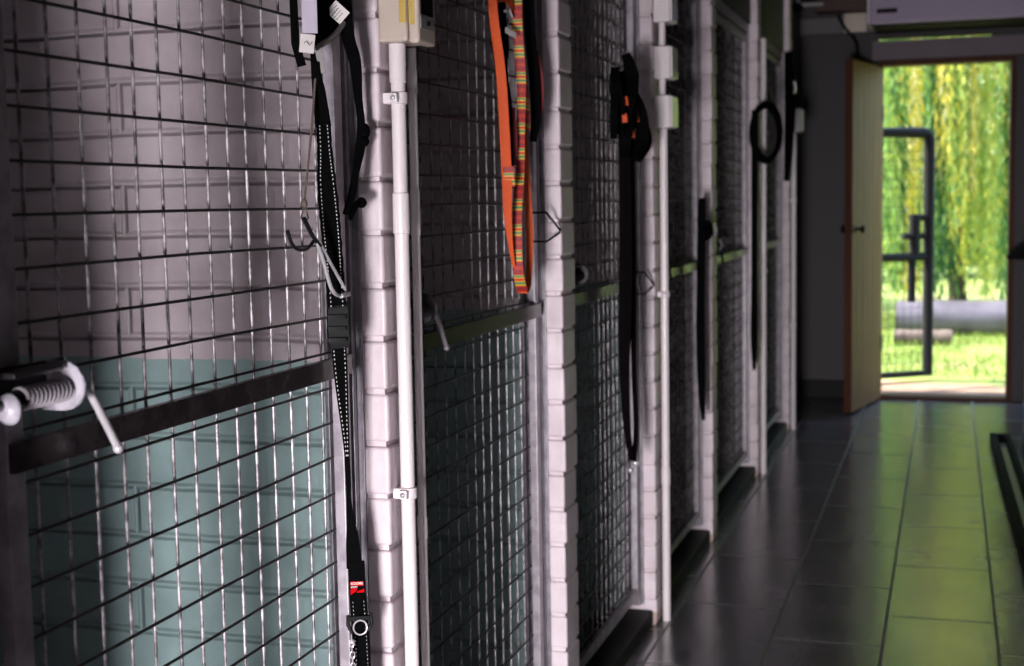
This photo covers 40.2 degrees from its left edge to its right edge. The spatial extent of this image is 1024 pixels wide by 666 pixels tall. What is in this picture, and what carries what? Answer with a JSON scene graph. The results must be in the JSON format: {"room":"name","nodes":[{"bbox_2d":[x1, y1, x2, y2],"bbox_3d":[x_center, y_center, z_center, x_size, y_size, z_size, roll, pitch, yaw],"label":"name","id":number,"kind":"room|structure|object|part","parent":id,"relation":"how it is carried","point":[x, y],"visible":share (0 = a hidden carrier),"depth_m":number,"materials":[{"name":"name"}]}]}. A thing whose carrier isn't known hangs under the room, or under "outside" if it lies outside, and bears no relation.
{"room":"dog kennel","nodes":[
{"label":"dog kennel","id":0,"kind":"room"},
{"bbox_2d":[0,0,332,665],"bbox_3d":[-1.035,-0.164,2.362,1.615,2.360,0.099,1,6,17],"label":"wall partition","id":1,"kind":"structure","parent":0,"point":[29,15],"depth_m":2.17,"materials":[{"name":"teal paint"}]},
{"bbox_2d":[0,0,353,665],"bbox_3d":[-0.349,0.073,1.641,0.072,1.810,0.826,1,6,17],"label":"gate","id":2,"kind":"object","parent":1,"relation":"attached to","point":[57,383],"visible":0.95,"depth_m":1.54,"materials":[{"name":"black metal"}]},
{"bbox_3d":[-0.452,0.069,1.254,0.029,0.029,0.014,2,6,31],"label":"knob","id":3,"kind":"part","parent":2,"relation":"part of","materials":[{"name":"metal"}]},
{"bbox_3d":[-0.407,0.085,1.382,0.013,0.078,0.059,2,6,28],"label":"handle","id":4,"kind":"part","parent":2,"relation":"part of","materials":[{"name":"metal"}]},
{"bbox_2d":[286,78,350,297],"bbox_3d":[-0.268,-0.305,1.847,0.023,0.529,0.163,1,6,22],"label":"wire hook","id":5,"kind":"object","parent":2,"relation":"hanging from","point":[312,233],"visible":1,"depth_m":1.86,"materials":[{"name":"metal"}]},
{"bbox_3d":[-0.273,-0.129,1.825,0.009,0.045,0.086,1,6,22],"label":"hook arm","id":6,"kind":"part","parent":5,"relation":"part of","materials":[{"name":"metal"}]},
{"bbox_3d":[-0.268,-0.372,1.852,0.006,0.396,0.064,0,5,13],"label":"cord","id":7,"kind":"part","parent":5,"relation":"part of","materials":[{"name":"grey metal"}]},
{"bbox_2d":[289,0,352,72],"bbox_3d":[-0.248,-0.501,1.882,0.040,0.306,0.168,1,6,17],"label":"harness","id":8,"kind":"object","parent":2,"relation":"hanging from","point":[331,14],"visible":0.94,"depth_m":1.84,"materials":[{"name":"black fabric"}]},
{"bbox_3d":[-0.255,-0.518,1.899,0.016,0.274,0.127,1,6,17],"label":"padded panel","id":9,"kind":"part","parent":8,"relation":"part of","materials":[{"name":"black fabric"}]},
{"bbox_2d":[310,0,372,665],"bbox_3d":[-0.239,0.082,1.959,0.034,1.320,0.117,1,6,24],"label":"leash","id":10,"kind":"object","parent":2,"relation":"hanging from","point":[338,325],"visible":0.96,"depth_m":1.94,"materials":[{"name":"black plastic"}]},
{"bbox_3d":[-0.229,0.462,2.008,0.008,0.063,0.009,4,7,42],"label":"chain","id":11,"kind":"part","parent":10,"relation":"part of","materials":[{"name":"metal"}]},
{"bbox_2d":[340,0,369,220],"bbox_3d":[-0.222,-0.370,1.958,0.019,0.423,0.078,1,6,17],"label":"strap","id":12,"kind":"object","parent":2,"relation":"hanging from","point":[351,206],"visible":0.98,"depth_m":1.97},
{"bbox_2d":[320,3,370,665],"bbox_3d":[-0.373,0.064,1.661,0.048,1.895,0.878,1,6,17],"label":"trim","id":13,"kind":"structure","parent":1,"relation":"attached to","point":[349,116],"depth_m":2.06,"materials":[{"name":"metal"}]},
{"bbox_2d":[521,0,551,665],"bbox_3d":[-0.080,-0.029,2.598,0.048,1.895,0.885,1,6,17],"label":"trim","id":14,"kind":"structure","parent":1,"relation":"attached to","point":[537,3],"depth_m":3.02,"materials":[{"name":"metal"}]},
{"bbox_2d":[406,0,560,665],"bbox_3d":[-0.055,-0.020,2.581,0.072,1.810,0.874,1,6,17],"label":"gate","id":15,"kind":"object","parent":14,"relation":"attached to","point":[444,336],"visible":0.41,"depth_m":2.67,"materials":[{"name":"grey metal"}]},
{"bbox_3d":[-0.120,-0.006,2.299,0.013,0.078,0.059,2,6,28],"label":"handle","id":16,"kind":"part","parent":15,"relation":"part of","materials":[{"name":"metal"}]},
{"bbox_2d":[488,0,532,292],"bbox_3d":[0.003,-0.382,2.676,0.024,0.620,0.227,1,6,17],"label":"leash","id":17,"kind":"object","parent":15,"relation":"hanging from","point":[520,181],"visible":0.99,"depth_m":2.70,"materials":[{"name":"orange fabric"}]},
{"bbox_2d":[491,0,543,165],"bbox_3d":[0.015,-0.508,2.734,0.040,0.422,0.226,1,6,20],"label":"leash","id":18,"kind":"object","parent":15,"relation":"hanging from","point":[535,73],"visible":0.75,"depth_m":2.78,"materials":[{"name":"fabric"}]},
{"bbox_3d":[-0.071,-0.021,2.595,0.017,1.810,0.811,1,6,17],"label":"frame","id":19,"kind":"part","parent":15,"relation":"part of","materials":[{"name":"grey paint"}]},
{"bbox_2d":[353,0,410,665],"bbox_3d":[-0.220,-0.154,2.109,0.102,2.360,0.108,1,6,17],"label":"wall pier","id":20,"kind":"object","parent":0,"point":[375,180],"visible":0.32,"depth_m":2.07,"materials":[{"name":"white paint"}]},
{"bbox_2d":[383,43,418,665],"bbox_3d":[-0.159,0.301,2.103,0.033,1.452,0.039,1,6,17],"label":"conduit pipe","id":21,"kind":"object","parent":20,"relation":"attached to","point":[397,98],"visible":1,"depth_m":2.07,"materials":[{"name":"beige plastic"}]},
{"bbox_2d":[378,0,434,46],"bbox_3d":[-0.153,-0.554,2.032,0.066,0.271,0.073,1,6,17],"label":"electrical box","id":22,"kind":"object","parent":20,"relation":"attached to","point":[409,22],"visible":0.94,"depth_m":2.01,"materials":[{"name":"beige plastic"}]},
{"bbox_3d":[-0.124,-0.449,2.032,0.002,0.018,0.051,1,6,17],"label":"latch plate","id":23,"kind":"part","parent":22,"relation":"part of","materials":[{"name":"grey plastic"}]},
{"bbox_2d":[407,48,429,665],"bbox_3d":[-0.139,0.294,2.176,0.016,1.452,0.016,1,6,17],"label":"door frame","id":24,"kind":"structure","parent":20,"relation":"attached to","point":[412,85],"depth_m":2.15,"materials":[{"name":"beige plastic"}]},
{"bbox_2d":[405,0,524,665],"bbox_3d":[-0.740,-0.257,3.303,1.615,2.360,0.099,1,6,17],"label":"wall partition","id":25,"kind":"structure","parent":0,"point":[423,57],"depth_m":3.08,"materials":[{"name":"teal paint"}]},
{"bbox_2d":[620,0,643,605],"bbox_3d":[0.212,-0.122,3.534,0.048,1.895,0.875,1,6,17],"label":"trim","id":26,"kind":"structure","parent":25,"relation":"attached to","point":[640,600],"depth_m":3.96,"materials":[{"name":"metal"}]},
{"bbox_2d":[568,0,653,665],"bbox_3d":[0.238,-0.113,3.517,0.072,1.810,0.864,1,6,17],"label":"gate","id":27,"kind":"object","parent":26,"relation":"attached to","point":[589,296],"visible":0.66,"depth_m":3.60,"materials":[{"name":"black metal"}]},
{"bbox_3d":[0.174,-0.100,3.240,0.013,0.078,0.059,2,6,28],"label":"handle","id":28,"kind":"part","parent":27,"relation":"part of","materials":[{"name":"metal"}]},
{"bbox_3d":[0.221,-0.114,3.531,0.017,1.810,0.801,1,6,17],"label":"frame","id":29,"kind":"part","parent":27,"relation":"part of","materials":[{"name":"grey paint"}]},
{"bbox_2d":[618,129,640,472],"bbox_3d":[0.302,-0.087,3.616,0.034,0.913,0.119,1,6,20],"label":"leash","id":30,"kind":"object","parent":27,"relation":"hanging from","point":[627,183],"visible":0.95,"depth_m":3.58,"materials":[{"name":"black leather"}]},
{"bbox_2d":[609,52,651,161],"bbox_3d":[0.298,-0.569,3.540,0.069,0.269,0.309,1,6,17],"label":"harness","id":31,"kind":"object","parent":27,"relation":"hanging from","point":[628,111],"visible":1,"depth_m":3.50,"materials":[{"name":"fabric"}]},
{"bbox_2d":[520,0,578,665],"bbox_3d":[0.074,-0.247,3.049,0.102,2.360,0.108,1,6,17],"label":"wall pier","id":32,"kind":"object","parent":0,"point":[556,29],"visible":0.59,"depth_m":3.03,"materials":[{"name":"white paint"}]},
{"bbox_2d":[570,0,624,620],"bbox_3d":[-0.449,-0.350,4.234,1.615,2.360,0.099,1,6,17],"label":"wall partition","id":33,"kind":"structure","parent":0,"point":[582,424],"depth_m":3.99,"materials":[{"name":"teal paint"}]},
{"bbox_2d":[685,0,702,525],"bbox_3d":[0.508,-0.216,4.479,0.048,1.895,0.905,1,6,17],"label":"trim","id":34,"kind":"structure","parent":33,"relation":"attached to","point":[699,522],"depth_m":4.88,"materials":[{"name":"metal"}]},
{"bbox_2d":[659,0,699,563],"bbox_3d":[0.530,-0.206,4.451,0.072,1.810,0.871,1,6,17],"label":"gate","id":35,"kind":"object","parent":34,"relation":"attached to","point":[682,269],"visible":0.32,"depth_m":4.76,"materials":[{"name":"grey metal"}]},
{"bbox_3d":[0.466,-0.192,4.171,0.013,0.078,0.059,2,6,28],"label":"handle","id":36,"kind":"part","parent":35,"relation":"part of","materials":[{"name":"metal"}]},
{"bbox_2d":[696,198,716,420],"bbox_3d":[0.654,-0.076,4.704,0.059,0.751,0.110,1,6,17],"label":"leash","id":37,"kind":"object","parent":35,"relation":"hanging from","point":[705,229],"visible":1,"depth_m":4.67,"materials":[{"name":"fabric"}]},
{"bbox_2d":[618,0,662,624],"bbox_3d":[0.366,-0.340,3.980,0.102,2.360,0.108,1,6,17],"label":"wall pier","id":38,"kind":"object","parent":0,"point":[649,32],"visible":0.39,"depth_m":3.97,"materials":[{"name":"white paint"}]},
{"bbox_2d":[658,23,664,45],"bbox_3d":[0.417,-0.830,3.897,0.019,0.065,0.019,1,6,17],"label":"conduit pipe","id":39,"kind":"object","parent":38,"relation":"attached to","point":[661,26],"visible":1,"depth_m":3.89,"materials":[{"name":"beige plastic"}]},
{"bbox_2d":[657,128,670,620],"bbox_3d":[0.435,0.131,4.002,0.034,1.417,0.041,1,6,17],"label":"conduit pipe","id":40,"kind":"object","parent":38,"relation":"attached to","point":[664,293],"visible":1,"depth_m":4.00,"materials":[{"name":"beige plastic"}]},
{"bbox_2d":[653,0,676,24],"bbox_3d":[0.428,-0.908,3.903,0.053,0.090,0.087,1,6,17],"label":"junction box","id":41,"kind":"object","parent":38,"relation":"attached to","point":[664,11],"visible":0.92,"depth_m":3.87,"materials":[{"name":"beige plastic"}]},
{"bbox_3d":[0.450,-0.908,3.896,0.006,0.086,0.083,1,6,17],"label":"lid","id":42,"kind":"part","parent":41,"relation":"part of","materials":[{"name":"white plastic"}]},
{"bbox_2d":[654,46,677,80],"bbox_3d":[0.430,-0.754,3.918,0.053,0.090,0.087,1,6,17],"label":"junction box","id":43,"kind":"object","parent":38,"relation":"attached to","point":[665,57],"visible":0.96,"depth_m":3.88,"materials":[{"name":"beige plastic"}]},
{"bbox_3d":[0.453,-0.754,3.911,0.006,0.086,0.083,1,6,17],"label":"lid","id":44,"kind":"part","parent":43,"relation":"part of","materials":[{"name":"white plastic"}]},
{"bbox_2d":[654,95,677,128],"bbox_3d":[0.433,-0.620,3.930,0.053,0.090,0.087,1,6,17],"label":"junction box","id":45,"kind":"object","parent":38,"relation":"attached to","point":[665,106],"visible":0.98,"depth_m":3.89,"materials":[{"name":"beige plastic"}]},
{"bbox_2d":[659,79,665,94],"bbox_3d":[0.420,-0.685,3.911,0.019,0.045,0.019,1,6,17],"label":"conduit pipe","id":46,"kind":"object","parent":45,"relation":"attached to","point":[662,82],"visible":1,"depth_m":3.90,"materials":[{"name":"beige plastic"}]},
{"bbox_3d":[0.455,-0.619,3.924,0.006,0.086,0.083,1,6,17],"label":"lid","id":47,"kind":"part","parent":45,"relation":"part of","materials":[{"name":"white plastic"}]},
{"bbox_2d":[658,0,685,537],"bbox_3d":[-0.149,-0.445,5.194,1.615,2.360,0.099,1,6,17],"label":"wall partition","id":48,"kind":"structure","parent":0,"point":[677,0],"depth_m":4.94,"materials":[{"name":"brick"}]},
{"bbox_2d":[683,0,717,541],"bbox_3d":[0.666,-0.435,4.940,0.102,2.360,0.108,1,6,17],"label":"wall pier","id":49,"kind":"object","parent":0,"point":[708,12],"visible":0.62,"depth_m":4.91,"materials":[{"name":"white paint"}]},
{"bbox_2d":[715,23,736,474],"bbox_3d":[0.214,-0.560,6.353,1.615,2.360,0.099,1,6,17],"label":"wall partition","id":50,"kind":"structure","parent":0,"point":[729,280],"depth_m":6.09,"materials":[{"name":"brick"}]},
{"bbox_2d":[735,0,760,475],"bbox_3d":[1.028,-0.550,6.099,0.102,2.360,0.108,1,6,17],"label":"wall pier","id":51,"kind":"object","parent":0,"point":[754,27],"visible":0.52,"depth_m":6.08,"materials":[{"name":"white brick"}]},
{"bbox_2d":[759,38,766,473],"bbox_3d":[1.096,-0.321,6.107,0.032,1.900,0.043,1,6,17],"label":"conduit pipe","id":52,"kind":"object","parent":51,"relation":"attached to","point":[763,270],"visible":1,"depth_m":6.11,"materials":[{"name":"beige plastic"}]},
{"bbox_2d":[721,0,800,383],"bbox_3d":[1.173,-0.612,6.732,0.140,2.360,3.635,1,6,17],"label":"wall","id":53,"kind":"structure","parent":0,"point":[796,16],"depth_m":8.05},
{"bbox_2d":[714,0,749,462],"bbox_3d":[0.840,-0.321,5.539,0.048,1.895,1.115,1,6,17],"label":"trim","id":54,"kind":"structure","parent":53,"relation":"attached to","point":[722,9],"depth_m":6.03,"materials":[{"name":"metal"}]},
{"bbox_2d":[715,12,747,493],"bbox_3d":[0.862,-0.311,5.511,0.072,1.810,1.081,1,6,17],"label":"gate","id":55,"kind":"object","parent":54,"relation":"attached to","point":[722,258],"visible":0.55,"depth_m":5.72,"materials":[{"name":"grey metal"}]},
{"bbox_3d":[0.766,-0.288,5.130,0.013,0.078,0.059,2,6,28],"label":"handle","id":56,"kind":"part","parent":55,"relation":"part of","materials":[{"name":"metal"}]},
{"bbox_2d":[749,101,782,369],"bbox_3d":[1.069,-0.416,5.923,0.054,1.124,0.274,3,7,35],"label":"leash","id":57,"kind":"object","parent":55,"relation":"hanging from","point":[757,155],"visible":1,"depth_m":5.83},
{"bbox_2d":[759,35,781,419],"bbox_3d":[1.207,-0.438,6.712,0.048,1.895,1.145,1,6,17],"label":"trim","id":58,"kind":"structure","parent":53,"relation":"attached to","point":[775,52],"depth_m":7.23,"materials":[{"name":"metal"}]},
{"bbox_2d":[759,46,780,437],"bbox_3d":[1.229,-0.428,6.684,0.071,1.810,1.111,1,6,17],"label":"gate","id":59,"kind":"object","parent":58,"relation":"attached to","point":[771,418],"visible":0.21,"depth_m":7.09,"materials":[{"name":"black metal"}]},
{"bbox_2d":[784,51,796,180],"bbox_3d":[1.407,-1.097,7.093,0.061,0.653,0.099,1,6,17],"label":"leash","id":60,"kind":"object","parent":59,"relation":"hanging from","point":[790,91],"visible":1,"depth_m":7.09,"materials":[{"name":"fabric"}]},
{"bbox_2d":[790,380,801,413],"bbox_3d":[1.592,0.393,7.990,0.015,0.110,1.145,1,6,17],"label":"baseboard","id":61,"kind":"structure","parent":53,"relation":"attached to","point":[799,384],"depth_m":8.34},
{"bbox_2d":[759,59,767,421],"bbox_3d":[0.585,-0.678,7.541,1.615,2.360,0.099,1,6,17],"label":"wall partition","id":62,"kind":"structure","parent":0,"point":[766,59],"depth_m":7.28,"materials":[{"name":"brick"}]},
{"bbox_2d":[771,0,791,430],"bbox_3d":[1.400,-0.668,7.287,0.102,2.360,0.108,1,6,17],"label":"wall pier","id":63,"kind":"object","parent":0,"point":[786,185],"visible":0.48,"depth_m":7.26,"materials":[{"name":"white brick"}]},
{"bbox_2d":[790,133,796,429],"bbox_3d":[1.466,-0.263,7.297,0.032,1.549,0.043,1,6,17],"label":"conduit pipe","id":64,"kind":"object","parent":63,"relation":"attached to","point":[793,200],"visible":0.99,"depth_m":7.30,"materials":[{"name":"beige plastic"}]},
{"bbox_2d":[794,108,803,132],"bbox_3d":[1.470,-1.095,7.225,0.063,0.120,0.090,1,6,17],"label":"junction box","id":65,"kind":"object","parent":63,"relation":"attached to","point":[799,115],"visible":0.69,"depth_m":7.18,"materials":[{"name":"grey plastic"}]},
{"bbox_3d":[1.497,-1.095,7.217,0.008,0.110,0.080,1,6,17],"label":"lid","id":66,"kind":"part","parent":65,"relation":"part of","materials":[{"name":"grey plastic"}]},
{"bbox_2d":[578,397,1023,665],"bbox_3d":[0.376,0.963,3.262,4.000,0.100,11.040,1,6,17],"label":"floor","id":67,"kind":"structure","parent":0,"point":[879,533],"depth_m":4.76,"materials":[{"name":"tile"}]},
{"bbox_2d":[579,608,652,665],"bbox_3d":[0.220,0.858,3.629,0.120,0.045,0.875,1,6,17],"label":"kerb","id":68,"kind":"object","parent":67,"relation":"on","point":[623,640],"visible":0.66,"depth_m":3.78,"materials":[{"name":"concrete"}]},
{"bbox_2d":[662,529,709,596],"bbox_3d":[0.516,0.764,4.574,0.120,0.045,0.905,1,6,17],"label":"kerb","id":69,"kind":"object","parent":67,"relation":"on","point":[683,558],"visible":0.34,"depth_m":4.67,"materials":[{"name":"concrete"}]},
{"bbox_2d":[716,466,755,530],"bbox_3d":[0.847,0.659,5.634,0.120,0.045,1.115,1,6,17],"label":"kerb","id":70,"kind":"object","parent":67,"relation":"on","point":[732,491],"visible":0.34,"depth_m":5.67,"materials":[{"name":"concrete"}]},
{"bbox_2d":[760,422,786,459],"bbox_3d":[1.214,0.543,6.807,0.120,0.045,1.145,1,6,17],"label":"kerb","id":71,"kind":"object","parent":67,"relation":"on","point":[776,431],"visible":0.29,"depth_m":6.99,"materials":[{"name":"concrete"}]},
{"bbox_2d":[989,433,1023,575],"bbox_3d":[1.948,0.666,5.361,0.096,0.045,3.220,1,6,16],"label":"trough","id":72,"kind":"object","parent":67,"relation":"on","point":[1010,472],"visible":1,"depth_m":5.80,"materials":[{"name":"black metal"}]},
{"bbox_2d":[1022,434,1023,462],"bbox_3d":[2.303,0.083,6.129,0.087,1.050,0.700,1,6,17],"label":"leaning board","id":73,"kind":"object","parent":67,"relation":"on","point":[1023,434],"visible":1,"depth_m":6.45,"materials":[{"name":"black"}]},
{"bbox_2d":[800,0,813,2],"bbox_3d":[0.361,-1.519,3.115,4.200,0.150,11.420,1,6,17],"label":"ceiling","id":74,"kind":"structure","parent":0,"point":[801,1],"depth_m":8.22,"materials":[{"name":"white paint"}]},
{"bbox_2d":[794,0,822,11],"bbox_3d":[1.685,-1.876,7.970,0.168,0.092,0.060,1,6,17],"label":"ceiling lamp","id":75,"kind":"object","parent":74,"relation":"attached to","point":[798,6],"visible":0.99,"depth_m":7.97,"materials":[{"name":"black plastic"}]},
{"bbox_3d":[1.694,-1.891,7.968,0.150,0.062,0.025,1,6,17],"label":"arm","id":76,"kind":"part","parent":75,"relation":"part of","materials":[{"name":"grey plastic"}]},
{"bbox_2d":[814,0,866,14],"bbox_3d":[1.920,-1.904,8.138,0.310,0.073,0.165,1,6,17],"label":"timber beam","id":77,"kind":"structure","parent":74,"relation":"attached to","point":[829,6],"depth_m":8.07,"materials":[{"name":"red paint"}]},
{"bbox_2d":[867,0,1023,33],"bbox_3d":[2.450,-1.820,7.852,0.868,0.199,0.410,1,6,17],"label":"air conditioner","id":78,"kind":"object","parent":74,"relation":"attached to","point":[883,16],"depth_m":7.71,"materials":[{"name":"white plastic"}]},
{"bbox_2d":[800,6,1023,402],"bbox_3d":[1.707,-0.789,8.523,3.170,2.360,0.120,1,6,17],"label":"wall","id":79,"kind":"structure","parent":0,"point":[823,57],"depth_m":8.38,"materials":[{"name":"grey paint"}]},
{"bbox_2d":[800,379,843,397],"bbox_3d":[1.961,0.340,8.482,0.425,0.110,0.020,1,6,17],"label":"baseboard","id":80,"kind":"structure","parent":79,"relation":"attached to","point":[811,388],"depth_m":8.50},
{"bbox_2d":[800,17,874,35],"bbox_3d":[1.934,-1.814,8.261,0.455,0.100,0.050,1,6,17],"label":"trim","id":81,"kind":"structure","parent":79,"relation":"attached to","point":[828,25],"depth_m":8.27,"materials":[{"name":"grey paint"}]},
{"bbox_2d":[837,13,866,59],"bbox_3d":[1.996,-1.532,8.236,0.168,0.682,0.084,-1,5,0],"label":"cable box","id":82,"kind":"object","parent":79,"relation":"attached to","point":[853,22],"visible":0.73,"depth_m":8.19,"materials":[{"name":"beige plastic"}]},
{"bbox_2d":[878,55,1016,401],"bbox_3d":[2.553,-0.602,8.269,0.770,2.005,0.135,1,6,17],"label":"door frame","id":83,"kind":"structure","parent":79,"relation":"in","point":[1012,59],"depth_m":8.14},
{"bbox_2d":[841,58,884,412],"bbox_3d":[2.008,-0.556,8.027,0.135,1.953,0.675,1,6,24],"label":"door leaf","id":84,"kind":"structure","parent":83,"relation":"attached to","point":[864,108],"depth_m":7.92,"materials":[{"name":"brown wood"}]},
{"bbox_3d":[1.862,-0.578,7.798,0.056,0.048,0.048,2,6,29],"label":"door knob","id":85,"kind":"part","parent":84,"relation":"part of","materials":[{"name":"black plastic"}]},
{"bbox_3d":[1.931,-0.576,7.760,0.056,0.048,0.048,2,6,29],"label":"door knob","id":86,"kind":"part","parent":84,"relation":"part of","materials":[{"name":"black plastic"}]},
{"bbox_2d":[872,34,1023,60],"bbox_3d":[2.522,-1.651,8.104,0.845,0.112,0.030,1,6,17],"label":"trim","id":87,"kind":"structure","parent":79,"relation":"attached to","point":[994,45],"depth_m":8.09,"materials":[{"name":"grey paint"}]},
{"bbox_2d":[1023,361,1023,404],"bbox_3d":[1.703,-0.349,3.837,0.120,2.360,8.870,1,6,17],"label":"wall","id":88,"kind":"structure","parent":0,"point":[1023,361],"depth_m":8.13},
{"bbox_2d":[1005,243,1023,259],"bbox_3d":[2.825,-0.463,7.837,0.120,0.200,0.060,1,6,17],"label":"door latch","id":89,"kind":"structure","parent":88,"relation":"in","point":[1018,254],"depth_m":7.82,"materials":[{"name":"black metal"}]},
{"label":"outside","id":90,"kind":"structure","parent":0,"visible":0},
{"bbox_2d":[881,230,1006,395],"bbox_3d":[10.224,-1.961,32.728,50.000,0.115,51.360,1,6,17],"label":"ground","id":91,"kind":"structure","parent":90,"point":[934,384],"depth_m":10.03,"materials":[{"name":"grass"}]},
{"bbox_2d":[881,127,935,378],"bbox_3d":[2.231,-0.528,9.013,1.150,1.770,0.077,-3,6,-20],"label":"iron gate","id":92,"kind":"object","parent":91,"relation":"on","point":[914,235],"visible":0.49,"depth_m":9.15,"materials":[{"name":"black metal"}]},
{"bbox_2d":[893,329,952,344],"bbox_3d":[3.354,0.034,11.426,0.461,0.130,0.129,1,6,17],"label":"fallen log","id":93,"kind":"object","parent":91,"relation":"on","point":[941,335],"visible":0.71,"depth_m":11.38,"materials":[{"name":"beige wood"}]},
{"bbox_2d":[879,35,1009,302],"bbox_3d":[4.486,-2.701,14.254,7.021,5.054,4.481,1,6,17],"label":"willow tree","id":94,"kind":"object","parent":91,"relation":"on","point":[958,114],"visible":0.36,"depth_m":12.96,"materials":[{"name":"green plant"}]},
{"bbox_2d":[896,300,1005,335],"bbox_3d":[4.843,-0.120,11.892,3.043,0.315,0.311,1,6,17],"label":"pipe","id":95,"kind":"object","parent":91,"relation":"on","point":[989,317],"visible":0.67,"depth_m":12.07,"materials":[{"name":"grey metal"}]},
{"bbox_2d":[909,163,1006,273],"bbox_3d":[6.623,-1.760,20.893,3.172,1.857,2.268,1,6,21],"label":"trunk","id":96,"kind":"object","parent":91,"relation":"on","point":[970,235],"visible":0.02,"depth_m":20.33,"materials":[{"name":"brown plant"}]}
]}

